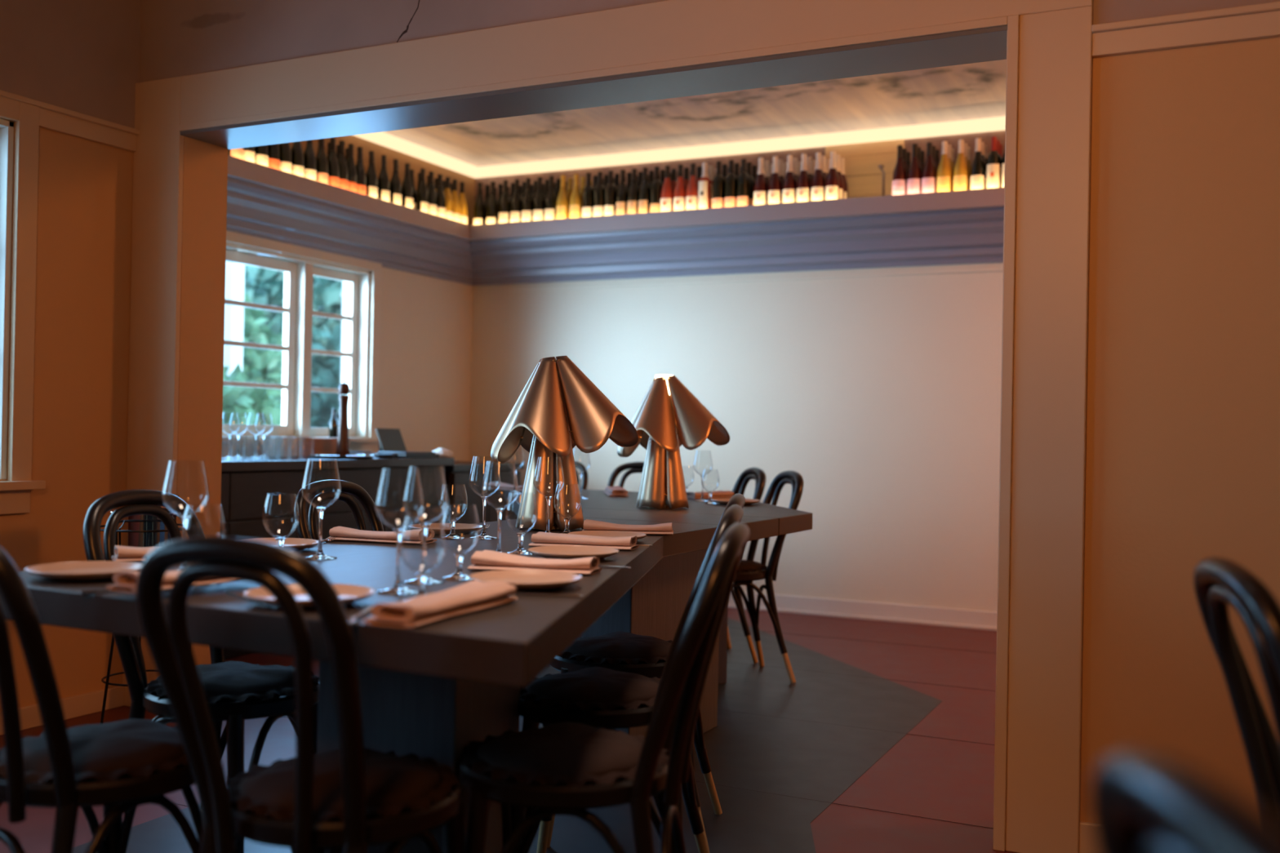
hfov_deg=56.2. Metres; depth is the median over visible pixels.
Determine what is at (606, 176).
wine bottle
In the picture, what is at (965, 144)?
wine bottle
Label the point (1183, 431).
wall
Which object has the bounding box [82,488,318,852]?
bentwood chair
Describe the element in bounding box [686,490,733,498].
linen napkin
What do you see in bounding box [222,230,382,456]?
window
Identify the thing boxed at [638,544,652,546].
table knife
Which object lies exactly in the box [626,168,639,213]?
wine bottle
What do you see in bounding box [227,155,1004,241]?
shelf
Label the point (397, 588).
wine glass
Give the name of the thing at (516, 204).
wine bottle
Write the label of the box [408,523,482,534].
dinner plate
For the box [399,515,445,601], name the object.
water goblet
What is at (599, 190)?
wine bottle
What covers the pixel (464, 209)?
wine bottle
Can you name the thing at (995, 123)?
light
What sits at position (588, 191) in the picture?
wine bottle
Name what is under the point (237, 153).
wine bottle
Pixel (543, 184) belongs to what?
wine bottle
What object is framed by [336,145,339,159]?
wine bottle
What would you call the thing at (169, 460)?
bowl
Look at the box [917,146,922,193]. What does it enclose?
wine bottle
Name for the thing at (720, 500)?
dinner plate
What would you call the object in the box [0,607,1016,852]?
floor
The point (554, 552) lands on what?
dinner plate
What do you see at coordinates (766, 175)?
wine bottle
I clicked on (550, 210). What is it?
wine bottle
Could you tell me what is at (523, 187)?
wine bottle
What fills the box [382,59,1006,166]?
ceiling
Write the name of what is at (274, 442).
canister
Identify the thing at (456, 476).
base cabinet
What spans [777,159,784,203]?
wine bottle
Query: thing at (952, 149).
wine bottle
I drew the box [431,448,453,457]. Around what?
cloth
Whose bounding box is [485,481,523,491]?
linen napkin
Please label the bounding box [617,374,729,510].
brass table lamp
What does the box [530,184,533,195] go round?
wine bottle
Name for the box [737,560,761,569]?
cushion
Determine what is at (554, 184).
wine bottle
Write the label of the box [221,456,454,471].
countertop
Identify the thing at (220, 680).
cushion
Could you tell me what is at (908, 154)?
wine bottle
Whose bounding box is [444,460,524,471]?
countertop
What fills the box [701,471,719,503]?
water goblet
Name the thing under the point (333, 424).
oil bottle
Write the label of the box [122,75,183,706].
trim
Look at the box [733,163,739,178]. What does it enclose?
wine bottle
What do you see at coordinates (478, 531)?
fork
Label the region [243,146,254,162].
wine bottle
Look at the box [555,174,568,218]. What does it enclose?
wine bottle
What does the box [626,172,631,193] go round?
wine bottle
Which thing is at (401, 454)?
folded cloth
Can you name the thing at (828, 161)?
wine bottle
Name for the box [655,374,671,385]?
diffuser
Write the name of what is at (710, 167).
wine bottle
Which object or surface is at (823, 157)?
wine bottle
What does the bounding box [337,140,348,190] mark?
wine bottle
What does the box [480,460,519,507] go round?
bowl
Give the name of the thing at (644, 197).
wine bottle
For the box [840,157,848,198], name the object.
wine bottle
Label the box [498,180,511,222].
wine bottle
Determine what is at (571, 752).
cushion
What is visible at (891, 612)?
baseboard
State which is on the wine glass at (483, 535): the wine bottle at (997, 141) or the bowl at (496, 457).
the bowl at (496, 457)
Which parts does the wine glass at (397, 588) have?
stem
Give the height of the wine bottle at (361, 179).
0.300 m
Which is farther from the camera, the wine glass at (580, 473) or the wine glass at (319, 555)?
the wine glass at (580, 473)
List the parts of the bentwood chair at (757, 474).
leg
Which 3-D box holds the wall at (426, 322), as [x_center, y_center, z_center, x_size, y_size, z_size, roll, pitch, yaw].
[-1.918,-0.363,6.675,0.200,2.800,3.561,1,0,26]
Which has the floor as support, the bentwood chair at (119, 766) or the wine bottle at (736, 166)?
the bentwood chair at (119, 766)
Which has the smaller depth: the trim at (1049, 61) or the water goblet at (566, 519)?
the trim at (1049, 61)
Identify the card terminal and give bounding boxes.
[377,453,398,457]
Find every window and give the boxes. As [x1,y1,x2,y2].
[0,96,45,514]
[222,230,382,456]
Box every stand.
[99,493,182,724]
[372,428,407,454]
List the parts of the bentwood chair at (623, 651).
leg, leg, leg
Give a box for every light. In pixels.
[354,131,479,178]
[477,115,1005,177]
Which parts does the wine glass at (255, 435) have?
stem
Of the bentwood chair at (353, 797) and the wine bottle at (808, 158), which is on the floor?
the bentwood chair at (353, 797)
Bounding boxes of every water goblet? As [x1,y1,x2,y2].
[181,503,225,585]
[262,493,299,546]
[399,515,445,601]
[438,484,467,539]
[440,503,479,580]
[505,492,537,554]
[553,483,581,533]
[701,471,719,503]
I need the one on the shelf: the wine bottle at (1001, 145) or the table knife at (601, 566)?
the wine bottle at (1001, 145)
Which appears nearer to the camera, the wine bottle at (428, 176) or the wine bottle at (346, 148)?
the wine bottle at (346, 148)
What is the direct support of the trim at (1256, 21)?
attached to the wall at (1183, 431)
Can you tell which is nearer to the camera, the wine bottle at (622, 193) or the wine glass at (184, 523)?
the wine glass at (184, 523)
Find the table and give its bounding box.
[0,488,812,852]
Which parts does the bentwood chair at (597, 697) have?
leg, leg, leg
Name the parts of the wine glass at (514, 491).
stem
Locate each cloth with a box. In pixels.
[373,451,439,457]
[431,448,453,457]
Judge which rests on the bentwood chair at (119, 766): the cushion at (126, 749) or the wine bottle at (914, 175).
the cushion at (126, 749)
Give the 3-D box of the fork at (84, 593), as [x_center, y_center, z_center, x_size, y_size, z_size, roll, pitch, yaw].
[-0.855,0.278,2.059,0.193,0.012,0.022,1,0,-39]
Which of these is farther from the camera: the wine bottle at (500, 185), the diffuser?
the wine bottle at (500, 185)
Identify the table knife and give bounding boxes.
[223,591,279,608]
[514,591,583,597]
[598,564,631,568]
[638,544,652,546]
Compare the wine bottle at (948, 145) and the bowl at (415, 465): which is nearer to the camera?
the bowl at (415, 465)
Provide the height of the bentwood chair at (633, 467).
0.888 m
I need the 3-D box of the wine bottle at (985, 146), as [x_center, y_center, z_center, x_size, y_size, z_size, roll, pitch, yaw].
[1.840,-1.354,6.418,0.074,0.300,0.075,1,0,24]
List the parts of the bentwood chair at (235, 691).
leg, leg, leg, leg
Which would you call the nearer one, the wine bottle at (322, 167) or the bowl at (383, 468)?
the bowl at (383, 468)
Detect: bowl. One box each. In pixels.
[161,460,208,515]
[181,503,225,537]
[301,458,341,506]
[375,467,424,528]
[399,515,445,573]
[402,465,448,523]
[438,484,467,519]
[440,503,479,552]
[468,457,500,496]
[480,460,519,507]
[505,492,537,533]
[533,456,564,496]
[553,483,581,517]
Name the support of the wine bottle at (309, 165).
on the shelf
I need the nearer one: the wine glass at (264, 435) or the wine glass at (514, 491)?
the wine glass at (514, 491)
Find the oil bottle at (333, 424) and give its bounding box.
[328,408,337,437]
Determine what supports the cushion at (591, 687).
on the bentwood chair at (597, 697)
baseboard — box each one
[0,685,124,735]
[727,591,996,631]
[1078,821,1098,852]
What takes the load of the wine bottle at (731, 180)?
on the shelf
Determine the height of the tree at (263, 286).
3.861 m
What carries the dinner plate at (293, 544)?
on the table
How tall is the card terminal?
0.024 m
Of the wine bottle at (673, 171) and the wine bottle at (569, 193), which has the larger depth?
the wine bottle at (569, 193)
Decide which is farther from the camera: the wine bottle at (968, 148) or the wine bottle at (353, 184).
the wine bottle at (353, 184)
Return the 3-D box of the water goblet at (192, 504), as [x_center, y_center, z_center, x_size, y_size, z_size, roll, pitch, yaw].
[-0.791,0.213,2.171,0.076,0.142,0.076,1,0,-26]
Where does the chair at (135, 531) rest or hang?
on the floor
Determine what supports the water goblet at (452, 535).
on the table
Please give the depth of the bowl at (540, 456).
3.25 m
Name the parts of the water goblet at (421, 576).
stem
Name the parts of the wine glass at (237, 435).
stem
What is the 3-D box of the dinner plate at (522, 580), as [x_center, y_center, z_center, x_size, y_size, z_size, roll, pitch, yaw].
[-0.210,0.285,2.210,0.208,0.018,0.208,1,0,26]
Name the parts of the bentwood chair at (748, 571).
leg, leg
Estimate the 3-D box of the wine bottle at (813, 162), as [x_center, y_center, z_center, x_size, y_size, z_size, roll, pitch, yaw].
[0.989,-1.368,6.835,0.074,0.300,0.076,1,0,26]
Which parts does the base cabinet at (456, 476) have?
door, door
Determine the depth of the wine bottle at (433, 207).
7.30 m
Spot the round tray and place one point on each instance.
(313, 455)
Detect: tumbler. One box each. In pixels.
[240,435,257,459]
[253,440,268,459]
[288,440,303,459]
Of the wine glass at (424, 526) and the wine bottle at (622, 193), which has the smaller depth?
the wine glass at (424, 526)
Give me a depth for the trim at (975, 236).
6.90 m
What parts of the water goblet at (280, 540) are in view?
stem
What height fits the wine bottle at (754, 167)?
0.300 m
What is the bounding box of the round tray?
[307,453,374,458]
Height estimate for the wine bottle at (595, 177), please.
0.300 m
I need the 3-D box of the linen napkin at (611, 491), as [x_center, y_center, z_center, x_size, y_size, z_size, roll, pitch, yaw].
[-0.110,0.298,5.521,0.104,0.033,0.319,1,0,-5]
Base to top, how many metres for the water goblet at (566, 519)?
0.142 m
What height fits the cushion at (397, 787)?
0.048 m
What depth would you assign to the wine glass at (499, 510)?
2.71 m
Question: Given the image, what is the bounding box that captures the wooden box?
[257,436,349,457]
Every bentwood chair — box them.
[0,546,204,852]
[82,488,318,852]
[136,536,464,852]
[293,480,383,540]
[457,522,749,852]
[518,504,743,852]
[546,493,745,852]
[574,461,588,489]
[607,462,644,487]
[727,466,765,662]
[732,470,803,683]
[1090,749,1279,852]
[1193,556,1279,824]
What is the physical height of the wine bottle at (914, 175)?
0.300 m
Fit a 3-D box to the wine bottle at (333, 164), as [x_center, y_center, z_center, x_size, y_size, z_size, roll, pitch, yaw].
[-1.671,-1.420,6.519,0.075,0.300,0.075,1,0,23]
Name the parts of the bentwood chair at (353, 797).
leg, leg, leg, leg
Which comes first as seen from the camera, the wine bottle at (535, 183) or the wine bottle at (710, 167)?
the wine bottle at (710, 167)
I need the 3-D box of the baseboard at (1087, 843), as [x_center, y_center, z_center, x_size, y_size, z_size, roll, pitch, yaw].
[2.392,1.046,2.322,2.912,0.098,0.016,1,0,26]
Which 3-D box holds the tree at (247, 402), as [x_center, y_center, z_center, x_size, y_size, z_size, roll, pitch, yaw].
[-2.910,0.475,8.070,1.407,1.855,1.397,1,0,26]
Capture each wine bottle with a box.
[227,147,243,159]
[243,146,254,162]
[254,145,268,166]
[267,143,279,169]
[279,142,291,173]
[291,141,304,177]
[303,139,316,180]
[315,138,328,183]
[326,142,330,159]
[327,137,339,186]
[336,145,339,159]
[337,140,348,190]
[345,147,348,162]
[346,143,357,191]
[355,146,366,195]
[365,151,377,198]
[377,155,390,201]
[389,159,401,204]
[401,163,413,208]
[409,169,416,209]
[416,168,428,213]
[416,172,420,192]
[426,171,437,215]
[426,175,429,189]
[434,177,437,191]
[435,174,445,217]
[442,180,445,192]
[444,177,453,220]
[449,182,453,194]
[451,179,460,222]
[458,182,467,224]
[473,182,485,224]
[484,185,489,223]
[486,181,497,223]
[497,183,502,222]
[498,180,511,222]
[509,182,515,204]
[510,179,522,222]
[519,185,521,196]
[520,182,525,202]
[521,177,533,221]
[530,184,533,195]
[532,181,537,202]
[533,177,545,220]
[542,183,544,195]
[543,179,549,200]
[544,176,556,219]
[553,182,555,193]
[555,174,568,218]
[555,178,560,199]
[566,177,572,217]
[569,173,582,217]
[579,177,585,199]
[582,173,593,217]
[592,172,604,216]
[592,175,597,190]
[603,174,608,188]
[604,170,616,215]
[614,173,619,211]
[615,169,627,214]
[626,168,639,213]
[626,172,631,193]
[637,171,643,191]
[638,167,650,213]
[648,170,653,191]
[649,166,662,212]
[660,165,673,211]
[660,169,665,186]
[671,168,676,194]
[673,164,686,210]
[683,167,688,190]
[685,163,698,209]
[696,166,702,187]
[697,162,711,208]
[708,165,713,208]
[711,160,724,208]
[721,164,727,198]
[724,160,737,207]
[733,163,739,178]
[736,159,749,206]
[746,162,755,204]
[751,164,757,180]
[753,157,767,204]
[764,160,769,204]
[768,155,781,204]
[768,164,773,177]
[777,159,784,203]
[782,155,795,203]
[782,162,786,177]
[792,158,798,201]
[796,153,810,201]
[797,161,801,176]
[806,156,813,200]
[810,152,825,200]
[811,160,816,175]
[821,155,826,199]
[825,151,839,199]
[826,159,830,174]
[835,154,844,199]
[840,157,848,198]
[892,145,906,195]
[902,148,908,194]
[906,143,921,194]
[906,151,911,168]
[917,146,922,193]
[920,151,924,169]
[921,142,936,192]
[932,146,937,191]
[935,149,939,167]
[937,141,951,191]
[947,144,954,191]
[951,148,954,170]
[953,139,968,191]
[964,142,970,190]
[967,146,971,168]
[970,137,985,189]
[981,142,986,188]
[984,145,986,164]
[986,136,1000,188]
[996,140,1002,187]
[1000,144,1002,157]
[1001,152,1004,187]
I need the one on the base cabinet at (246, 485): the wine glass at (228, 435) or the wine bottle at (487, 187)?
the wine glass at (228, 435)
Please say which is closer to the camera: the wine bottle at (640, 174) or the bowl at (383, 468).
the bowl at (383, 468)
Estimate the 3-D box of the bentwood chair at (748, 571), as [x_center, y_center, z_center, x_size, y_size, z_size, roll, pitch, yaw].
[0.425,0.631,5.172,0.513,0.888,0.406,1,0,-15]
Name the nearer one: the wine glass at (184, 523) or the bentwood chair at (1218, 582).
the bentwood chair at (1218, 582)
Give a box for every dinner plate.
[24,560,142,581]
[243,583,375,608]
[249,537,318,551]
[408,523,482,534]
[469,569,582,591]
[527,545,618,559]
[568,530,646,539]
[710,497,760,505]
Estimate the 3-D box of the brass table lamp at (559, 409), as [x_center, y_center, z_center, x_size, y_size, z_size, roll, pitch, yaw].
[-0.223,0.047,3.536,0.414,0.511,0.417,1,0,-14]
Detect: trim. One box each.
[0,89,139,151]
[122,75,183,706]
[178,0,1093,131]
[180,25,1007,149]
[226,176,1004,285]
[471,266,1003,293]
[992,35,1007,848]
[993,5,1093,852]
[1091,1,1279,57]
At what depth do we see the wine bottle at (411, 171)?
7.27 m
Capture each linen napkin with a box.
[105,569,241,593]
[111,545,157,562]
[328,526,436,544]
[362,580,517,627]
[467,549,601,574]
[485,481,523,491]
[528,531,639,550]
[582,519,673,534]
[603,486,628,496]
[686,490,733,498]
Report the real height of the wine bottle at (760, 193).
0.300 m
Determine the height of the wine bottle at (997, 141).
0.300 m
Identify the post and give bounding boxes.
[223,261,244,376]
[878,164,884,195]
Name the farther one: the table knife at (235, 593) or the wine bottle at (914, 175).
the wine bottle at (914, 175)
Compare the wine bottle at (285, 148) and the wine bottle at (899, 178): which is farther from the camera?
the wine bottle at (899, 178)
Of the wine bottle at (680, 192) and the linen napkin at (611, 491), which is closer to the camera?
the linen napkin at (611, 491)
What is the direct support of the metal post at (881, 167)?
on the shelf
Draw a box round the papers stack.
[349,451,373,454]
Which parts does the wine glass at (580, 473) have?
stem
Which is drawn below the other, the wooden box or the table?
the table
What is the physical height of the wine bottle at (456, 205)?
0.300 m
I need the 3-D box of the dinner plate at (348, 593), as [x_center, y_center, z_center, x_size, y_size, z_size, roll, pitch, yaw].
[-0.537,0.277,1.952,0.208,0.018,0.208,1,0,26]
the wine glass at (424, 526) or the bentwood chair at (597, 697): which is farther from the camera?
the bentwood chair at (597, 697)
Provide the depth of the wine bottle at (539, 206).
7.41 m
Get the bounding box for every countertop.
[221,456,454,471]
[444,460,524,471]
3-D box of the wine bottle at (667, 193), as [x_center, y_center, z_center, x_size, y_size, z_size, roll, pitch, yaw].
[0.160,-1.383,7.048,0.074,0.300,0.076,1,0,25]
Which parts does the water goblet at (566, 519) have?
stem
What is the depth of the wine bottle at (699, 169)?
7.04 m
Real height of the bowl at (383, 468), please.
0.110 m
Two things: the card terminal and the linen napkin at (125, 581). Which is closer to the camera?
the linen napkin at (125, 581)
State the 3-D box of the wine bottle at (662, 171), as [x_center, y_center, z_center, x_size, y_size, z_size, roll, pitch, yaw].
[0.134,-1.382,7.158,0.070,0.300,0.071,1,0,23]
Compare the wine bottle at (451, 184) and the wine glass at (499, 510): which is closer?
the wine glass at (499, 510)
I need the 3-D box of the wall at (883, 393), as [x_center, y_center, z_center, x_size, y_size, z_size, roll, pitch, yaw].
[2.123,-0.287,6.563,7.160,2.800,0.212,1,0,26]
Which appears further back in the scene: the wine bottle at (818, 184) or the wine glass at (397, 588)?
the wine bottle at (818, 184)
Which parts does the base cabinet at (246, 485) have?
door, drawer, door, drawer, drawer, door, door, drawer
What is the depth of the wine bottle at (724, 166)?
6.97 m
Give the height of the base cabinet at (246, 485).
0.879 m
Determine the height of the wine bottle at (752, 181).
0.300 m
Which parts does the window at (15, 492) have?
sill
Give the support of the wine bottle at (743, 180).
on the shelf
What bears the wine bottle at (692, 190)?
on the shelf
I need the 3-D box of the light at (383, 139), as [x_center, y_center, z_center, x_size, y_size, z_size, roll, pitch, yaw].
[-1.824,-1.720,6.537,0.050,0.067,3.361,1,0,26]
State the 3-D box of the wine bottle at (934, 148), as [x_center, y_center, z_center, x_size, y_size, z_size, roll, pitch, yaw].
[1.575,-1.359,6.453,0.074,0.300,0.075,1,0,28]
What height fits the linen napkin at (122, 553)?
0.033 m
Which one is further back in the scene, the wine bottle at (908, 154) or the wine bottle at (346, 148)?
the wine bottle at (346, 148)
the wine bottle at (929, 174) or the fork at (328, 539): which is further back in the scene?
the wine bottle at (929, 174)
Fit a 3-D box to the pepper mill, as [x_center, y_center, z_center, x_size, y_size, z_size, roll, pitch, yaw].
[-1.544,-0.041,6.243,0.072,0.405,0.072,1,0,26]
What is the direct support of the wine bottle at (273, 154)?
on the shelf
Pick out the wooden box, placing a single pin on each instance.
(322, 445)
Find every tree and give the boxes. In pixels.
[222,362,281,425]
[242,292,283,408]
[244,265,342,427]
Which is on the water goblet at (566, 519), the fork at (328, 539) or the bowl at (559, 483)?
the bowl at (559, 483)
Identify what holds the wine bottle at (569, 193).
on the shelf
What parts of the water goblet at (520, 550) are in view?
stem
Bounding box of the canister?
[262,435,297,457]
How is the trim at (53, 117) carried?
attached to the wall at (85, 187)
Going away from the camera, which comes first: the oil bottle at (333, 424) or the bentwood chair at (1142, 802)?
the bentwood chair at (1142, 802)
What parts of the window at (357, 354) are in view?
sash, sill, sash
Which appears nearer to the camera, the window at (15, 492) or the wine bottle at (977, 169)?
the window at (15, 492)
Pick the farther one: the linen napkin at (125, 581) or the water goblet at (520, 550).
the water goblet at (520, 550)
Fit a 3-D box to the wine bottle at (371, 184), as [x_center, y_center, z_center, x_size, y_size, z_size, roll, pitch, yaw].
[-1.527,-1.415,6.814,0.075,0.300,0.074,1,0,28]
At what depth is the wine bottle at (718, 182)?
6.88 m
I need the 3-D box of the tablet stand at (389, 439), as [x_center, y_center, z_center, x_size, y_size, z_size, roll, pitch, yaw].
[-1.408,0.089,6.742,0.150,0.154,0.210,1,0,26]
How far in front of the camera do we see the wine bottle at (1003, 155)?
6.18 m
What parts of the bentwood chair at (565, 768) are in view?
leg, leg, leg, leg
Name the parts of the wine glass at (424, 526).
stem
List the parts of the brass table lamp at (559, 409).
shade panel, panel, shade panel, panel, stem, panel, panel, shade panel, shade panel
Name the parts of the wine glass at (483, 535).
stem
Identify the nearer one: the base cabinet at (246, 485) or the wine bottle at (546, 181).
the base cabinet at (246, 485)
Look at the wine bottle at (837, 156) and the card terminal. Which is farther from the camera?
the wine bottle at (837, 156)
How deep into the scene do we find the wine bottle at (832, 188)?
6.58 m
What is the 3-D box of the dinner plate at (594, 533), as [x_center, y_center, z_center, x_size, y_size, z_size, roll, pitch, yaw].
[-0.087,0.292,3.161,0.208,0.018,0.208,1,0,26]
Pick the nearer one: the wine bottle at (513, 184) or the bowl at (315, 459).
the bowl at (315, 459)
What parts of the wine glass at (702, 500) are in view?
stem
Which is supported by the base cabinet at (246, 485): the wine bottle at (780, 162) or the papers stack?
the papers stack
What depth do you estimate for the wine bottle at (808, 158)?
6.75 m
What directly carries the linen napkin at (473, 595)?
on the table
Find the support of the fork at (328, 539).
on the table
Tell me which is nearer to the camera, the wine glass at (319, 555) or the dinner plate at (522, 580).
the dinner plate at (522, 580)
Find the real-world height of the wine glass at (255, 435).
0.217 m
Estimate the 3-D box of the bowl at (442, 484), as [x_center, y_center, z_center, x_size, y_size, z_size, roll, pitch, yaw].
[-0.492,0.201,3.162,0.076,0.097,0.076,1,0,32]
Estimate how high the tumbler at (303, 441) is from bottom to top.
0.110 m
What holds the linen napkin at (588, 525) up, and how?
on the table
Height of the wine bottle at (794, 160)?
0.300 m
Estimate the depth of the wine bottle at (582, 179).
7.38 m
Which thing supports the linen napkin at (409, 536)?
on the table
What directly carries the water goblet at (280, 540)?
on the table
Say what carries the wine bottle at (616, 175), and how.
on the shelf
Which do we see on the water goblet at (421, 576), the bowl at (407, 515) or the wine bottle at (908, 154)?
the bowl at (407, 515)
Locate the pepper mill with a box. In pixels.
[335,379,350,455]
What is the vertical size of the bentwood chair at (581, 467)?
0.888 m
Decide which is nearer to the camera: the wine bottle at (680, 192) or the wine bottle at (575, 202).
the wine bottle at (680, 192)
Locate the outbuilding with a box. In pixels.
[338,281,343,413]
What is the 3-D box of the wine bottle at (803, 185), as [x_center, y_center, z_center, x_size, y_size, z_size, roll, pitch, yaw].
[0.912,-1.370,6.681,0.074,0.300,0.076,1,0,28]
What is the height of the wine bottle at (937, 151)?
0.300 m
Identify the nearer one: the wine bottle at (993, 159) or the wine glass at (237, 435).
the wine glass at (237, 435)
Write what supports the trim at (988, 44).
attached to the wall at (1183, 431)
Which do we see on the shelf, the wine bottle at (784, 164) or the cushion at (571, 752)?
the wine bottle at (784, 164)
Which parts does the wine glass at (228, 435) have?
stem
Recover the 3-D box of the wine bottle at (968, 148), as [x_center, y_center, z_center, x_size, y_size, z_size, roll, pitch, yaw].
[1.762,-1.355,6.457,0.074,0.300,0.075,1,0,25]
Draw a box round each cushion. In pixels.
[0,719,185,780]
[161,661,294,700]
[239,746,443,817]
[475,721,642,782]
[525,666,658,708]
[564,631,671,662]
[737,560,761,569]
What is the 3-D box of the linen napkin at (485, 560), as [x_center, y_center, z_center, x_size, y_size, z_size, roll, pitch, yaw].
[-0.214,0.278,2.462,0.256,0.037,0.103,1,0,14]
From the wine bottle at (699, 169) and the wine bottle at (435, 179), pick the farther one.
the wine bottle at (435, 179)
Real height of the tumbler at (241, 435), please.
0.110 m
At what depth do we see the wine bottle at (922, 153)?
6.55 m
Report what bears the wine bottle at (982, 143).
on the shelf
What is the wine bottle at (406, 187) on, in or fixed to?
on the shelf
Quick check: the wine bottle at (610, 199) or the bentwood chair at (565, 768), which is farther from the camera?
the wine bottle at (610, 199)
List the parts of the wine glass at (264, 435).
stem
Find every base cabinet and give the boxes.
[220,456,454,658]
[441,460,524,524]
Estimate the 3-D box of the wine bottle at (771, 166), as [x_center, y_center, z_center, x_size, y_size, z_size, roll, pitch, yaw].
[0.760,-1.372,6.947,0.074,0.300,0.076,1,0,24]
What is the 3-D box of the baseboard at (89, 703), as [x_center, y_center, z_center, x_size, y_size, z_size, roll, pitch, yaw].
[-3.114,0.952,1.918,0.016,0.075,5.536,1,0,26]
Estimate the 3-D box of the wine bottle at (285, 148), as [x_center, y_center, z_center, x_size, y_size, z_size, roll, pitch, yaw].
[-1.834,-1.425,6.185,0.075,0.300,0.075,1,0,27]
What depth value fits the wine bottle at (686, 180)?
7.08 m
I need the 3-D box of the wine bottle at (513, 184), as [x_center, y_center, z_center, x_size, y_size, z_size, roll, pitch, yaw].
[-0.811,-1.398,7.619,0.074,0.300,0.075,1,0,24]
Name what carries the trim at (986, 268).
attached to the wall at (883, 393)
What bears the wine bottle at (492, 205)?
on the shelf
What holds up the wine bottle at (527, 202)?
on the shelf
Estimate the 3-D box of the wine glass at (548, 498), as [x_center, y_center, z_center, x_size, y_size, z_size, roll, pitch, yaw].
[-0.248,0.191,3.248,0.085,0.217,0.085,1,0,-30]
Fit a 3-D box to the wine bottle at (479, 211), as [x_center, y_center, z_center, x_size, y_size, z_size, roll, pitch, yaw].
[-1.020,-1.402,7.627,0.074,0.300,0.075,1,0,29]
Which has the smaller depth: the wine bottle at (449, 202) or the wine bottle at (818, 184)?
the wine bottle at (818, 184)
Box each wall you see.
[0,0,141,711]
[139,0,1279,822]
[222,135,475,461]
[469,130,1004,612]
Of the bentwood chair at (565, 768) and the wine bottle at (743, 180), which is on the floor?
the bentwood chair at (565, 768)
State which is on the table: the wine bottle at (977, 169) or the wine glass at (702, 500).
the wine glass at (702, 500)
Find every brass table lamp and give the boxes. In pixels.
[490,355,638,531]
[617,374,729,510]
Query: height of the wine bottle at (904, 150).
0.300 m
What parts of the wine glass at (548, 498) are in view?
stem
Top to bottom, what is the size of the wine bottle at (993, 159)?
0.300 m
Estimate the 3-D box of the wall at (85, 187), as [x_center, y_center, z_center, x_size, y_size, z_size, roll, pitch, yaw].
[-3.176,-0.486,1.982,0.206,2.950,5.559,1,0,26]
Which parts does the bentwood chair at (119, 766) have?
leg, leg, leg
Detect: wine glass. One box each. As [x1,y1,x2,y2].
[161,460,208,570]
[222,413,239,457]
[229,412,248,457]
[247,415,265,457]
[254,413,272,457]
[301,458,341,559]
[375,467,424,594]
[402,465,448,584]
[468,457,500,539]
[480,460,519,552]
[506,448,524,493]
[533,456,564,533]
[576,453,590,498]
[693,451,712,502]
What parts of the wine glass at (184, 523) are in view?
stem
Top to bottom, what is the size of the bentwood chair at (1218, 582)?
0.888 m
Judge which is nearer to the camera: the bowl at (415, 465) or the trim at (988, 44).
the bowl at (415, 465)
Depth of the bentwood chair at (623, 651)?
3.02 m
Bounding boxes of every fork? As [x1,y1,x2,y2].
[81,589,119,595]
[321,536,337,542]
[348,604,373,624]
[474,524,489,533]
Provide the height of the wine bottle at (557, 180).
0.300 m
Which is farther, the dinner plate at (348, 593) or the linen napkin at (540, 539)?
the linen napkin at (540, 539)
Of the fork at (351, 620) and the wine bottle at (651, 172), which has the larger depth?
the wine bottle at (651, 172)
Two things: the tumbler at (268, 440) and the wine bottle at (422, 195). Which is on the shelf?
the wine bottle at (422, 195)
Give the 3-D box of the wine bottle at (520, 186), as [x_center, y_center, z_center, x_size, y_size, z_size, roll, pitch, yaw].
[-0.773,-1.397,7.696,0.074,0.300,0.075,1,0,26]
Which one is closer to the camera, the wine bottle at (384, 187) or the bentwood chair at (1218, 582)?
the bentwood chair at (1218, 582)
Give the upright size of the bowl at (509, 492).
0.097 m
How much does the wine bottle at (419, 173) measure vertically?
0.300 m
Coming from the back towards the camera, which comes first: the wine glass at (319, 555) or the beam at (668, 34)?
the beam at (668, 34)
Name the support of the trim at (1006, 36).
attached to the wall at (1183, 431)
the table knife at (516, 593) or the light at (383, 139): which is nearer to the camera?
the table knife at (516, 593)
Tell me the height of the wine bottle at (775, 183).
0.300 m
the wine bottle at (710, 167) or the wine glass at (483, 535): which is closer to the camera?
the wine glass at (483, 535)
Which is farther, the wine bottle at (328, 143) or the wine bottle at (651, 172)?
the wine bottle at (651, 172)
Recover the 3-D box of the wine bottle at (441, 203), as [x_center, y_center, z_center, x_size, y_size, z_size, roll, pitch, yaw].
[-1.236,-1.407,7.406,0.075,0.300,0.074,1,0,29]
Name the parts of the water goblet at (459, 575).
stem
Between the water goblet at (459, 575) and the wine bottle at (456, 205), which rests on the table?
the water goblet at (459, 575)
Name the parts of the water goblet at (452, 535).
stem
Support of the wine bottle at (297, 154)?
on the shelf
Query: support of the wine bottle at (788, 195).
on the shelf
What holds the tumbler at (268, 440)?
on the base cabinet at (246, 485)
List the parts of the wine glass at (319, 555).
stem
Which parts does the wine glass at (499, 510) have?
stem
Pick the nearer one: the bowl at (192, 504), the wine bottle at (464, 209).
the bowl at (192, 504)
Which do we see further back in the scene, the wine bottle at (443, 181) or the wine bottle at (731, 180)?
the wine bottle at (443, 181)
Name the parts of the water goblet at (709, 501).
stem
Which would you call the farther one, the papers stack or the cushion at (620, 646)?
the papers stack

